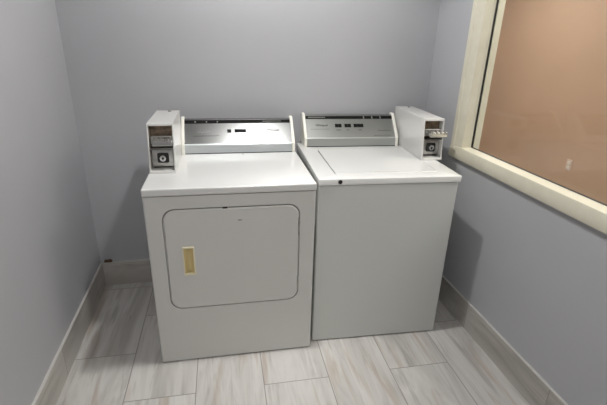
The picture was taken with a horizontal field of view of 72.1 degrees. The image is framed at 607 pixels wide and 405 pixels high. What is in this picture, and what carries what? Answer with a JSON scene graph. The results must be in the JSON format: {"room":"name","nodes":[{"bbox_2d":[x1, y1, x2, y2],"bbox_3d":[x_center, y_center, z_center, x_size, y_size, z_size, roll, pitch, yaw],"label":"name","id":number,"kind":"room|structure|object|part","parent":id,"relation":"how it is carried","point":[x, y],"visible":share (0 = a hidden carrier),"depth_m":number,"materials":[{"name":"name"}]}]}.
{"room":"laundry","nodes":[
{"label":"laundry","id":0,"kind":"room"},
{"bbox_2d":[0,0,100,404],"bbox_3d":[-0.917,0.106,0.419,0.150,2.440,3.900,-3,22,-11],"label":"wall","id":1,"kind":"structure","parent":0,"point":[50,258],"depth_m":1.74,"materials":[{"name":"paint"}]},
{"bbox_2d":[32,262,105,404],"bbox_3d":[-0.867,1.160,0.854,0.012,0.163,3.900,-3,22,-11],"label":"baseboard","id":2,"kind":"structure","parent":1,"relation":"attached to","point":[49,392],"depth_m":2.00,"materials":[{"name":"tile"}]},
{"bbox_2d":[55,0,440,261],"bbox_3d":[-0.272,-0.688,2.471,2.300,2.440,0.150,-3,22,-11],"label":"wall","id":3,"kind":"structure","parent":0,"point":[127,61],"depth_m":2.35,"materials":[{"name":"paint"}]},
{"bbox_2d":[102,259,152,285],"bbox_3d":[-0.253,0.398,2.822,2.043,0.163,0.012,-3,22,-11],"label":"baseboard","id":4,"kind":"structure","parent":3,"relation":"attached to","point":[128,271],"depth_m":2.64,"materials":[{"name":"tile"}]},
{"bbox_2d":[56,282,529,404],"bbox_3d":[0.104,1.223,1.094,2.300,0.080,4.200,-3,22,-11],"label":"floor","id":5,"kind":"structure","parent":0,"point":[118,361],"depth_m":2.01,"materials":[{"name":"tile"}]},
{"bbox_2d":[141,110,316,361],"bbox_3d":[-0.377,0.116,2.210,0.739,1.131,0.711,-3,22,-10],"label":"dryer","id":6,"kind":"object","parent":5,"relation":"on","point":[229,203],"visible":1,"depth_m":1.93,"materials":[{"name":"white metal"}]},
{"bbox_3d":[-0.651,-0.310,1.915,0.103,0.096,0.010,-3,22,-10],"label":"slide plate","id":7,"kind":"part","parent":6,"relation":"part of","materials":[{"name":"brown metal"}]},
{"bbox_2d":[150,145,172,149],"bbox_3d":[-0.651,-0.258,1.925,0.103,0.004,0.086,-3,22,-10],"label":"coin slot","id":8,"kind":"object","parent":6,"relation":"attached to","point":[151,147],"depth_m":1.91,"materials":[{"name":"metal"}]},
{"bbox_3d":[-0.649,-0.208,1.926,0.095,0.078,0.020,-3,22,-10],"label":"vault door","id":9,"kind":"part","parent":6,"relation":"part of","materials":[{"name":"metal"}]},
{"bbox_2d":[184,249,194,272],"bbox_3d":[-0.510,0.259,1.863,0.040,0.127,0.020,-3,22,-10],"label":"handle","id":10,"kind":"object","parent":6,"relation":"on","point":[189,254],"depth_m":1.86,"materials":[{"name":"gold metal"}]},
{"bbox_3d":[-0.369,-0.181,2.092,0.739,0.034,0.706,-3,22,-10],"label":"panel","id":11,"kind":"part","parent":6,"relation":"part of","materials":[{"name":"white metal"}]},
{"bbox_3d":[-0.314,0.250,1.902,0.585,0.493,0.017,-3,22,-10],"label":"door","id":12,"kind":"part","parent":6,"relation":"part of","materials":[{"name":"white metal"}]},
{"bbox_3d":[-0.359,-0.375,2.311,0.578,0.165,0.158,-3,22,-10],"label":"control panel","id":13,"kind":"part","parent":6,"relation":"part of","materials":[{"name":"silver metal"}]},
{"bbox_3d":[-0.346,-0.297,2.263,0.578,0.049,0.010,-3,22,-11],"label":"trim","id":14,"kind":"part","parent":6,"relation":"part of","materials":[{"name":"silver metal"}]},
{"bbox_2d":[297,106,461,339],"bbox_3d":[0.359,0.063,2.400,0.726,1.127,0.765,-2,22,-9],"label":"washing machine","id":15,"kind":"object","parent":5,"relation":"on","point":[384,203],"visible":0.99,"depth_m":2.12,"materials":[{"name":"white metal"}]},
{"bbox_3d":[0.275,-0.438,2.507,0.538,0.165,0.158,-2,22,-9],"label":"control panel","id":16,"kind":"part","parent":15,"relation":"part of","materials":[{"name":"silver metal"}]},
{"bbox_3d":[0.285,-0.360,2.459,0.537,0.049,0.010,-2,22,-9],"label":"trim","id":17,"kind":"part","parent":15,"relation":"part of","materials":[{"name":"silver metal"}]},
{"bbox_3d":[0.369,-0.218,2.205,0.510,0.018,0.450,-2,22,-9],"label":"lid","id":18,"kind":"part","parent":15,"relation":"part of","materials":[{"name":"white metal"}]},
{"bbox_3d":[0.356,-0.230,2.253,0.694,0.028,0.707,-2,22,-9],"label":"panel","id":19,"kind":"part","parent":15,"relation":"part of","materials":[{"name":"white metal"}]},
{"bbox_3d":[0.678,-0.298,2.246,0.092,0.076,0.020,-2,22,-9],"label":"vault door","id":20,"kind":"part","parent":15,"relation":"part of","materials":[{"name":"metal"}]},
{"bbox_3d":[0.677,-0.396,2.231,0.100,0.092,0.010,-2,22,-9],"label":"slide plate","id":21,"kind":"part","parent":15,"relation":"part of","materials":[{"name":"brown metal"}]},
{"bbox_2d":[424,137,441,139],"bbox_3d":[0.677,-0.346,2.243,0.100,0.004,0.086,-2,22,-9],"label":"slide","id":22,"kind":"object","parent":15,"relation":"attached to","point":[425,138],"depth_m":2.22,"materials":[{"name":"metal"}]},
{"bbox_2d":[426,0,606,404],"bbox_3d":[1.220,-0.005,0.848,0.085,2.440,3.900,-3,22,-11],"label":"wall","id":23,"kind":"structure","parent":0,"point":[536,272],"depth_m":1.87,"materials":[{"name":"paint"}]},
{"bbox_2d":[438,274,567,404],"bbox_3d":[1.144,1.056,1.257,0.012,0.163,3.900,-3,22,-11],"label":"baseboard","id":24,"kind":"structure","parent":23,"relation":"attached to","point":[535,390],"depth_m":2.05,"materials":[{"name":"tile"}]},
{"bbox_2d":[448,0,606,234],"bbox_3d":[1.135,-0.465,1.096,0.114,1.323,2.330,-3,22,-11],"label":"window","id":25,"kind":"structure","parent":23,"relation":"in","point":[487,15],"depth_m":2.08,"materials":[{"name":"beige paint"}]},
{"bbox_3d":[1.093,0.121,1.323,0.062,0.065,2.330,-3,22,-11],"label":"sill","id":26,"kind":"part","parent":25,"relation":"part of","materials":[{"name":"beige paint"}]},
{"bbox_2d":[479,0,606,203],"bbox_3d":[3.010,-0.718,2.773,0.150,2.440,7.800,-3,22,-11],"label":"wall","id":27,"kind":"structure","parent":0,"point":[546,107],"depth_m":4.33,"materials":[{"name":"brown paint"}]},
{"bbox_2d":[565,159,572,170],"bbox_3d":[2.663,-0.377,4.187,0.010,0.114,0.070,-3,22,-11],"label":"outlet plate","id":28,"kind":"object","parent":27,"relation":"attached to","point":[569,162],"visible":1,"depth_m":4.18,"materials":[{"name":"beige plastic"}]}
]}

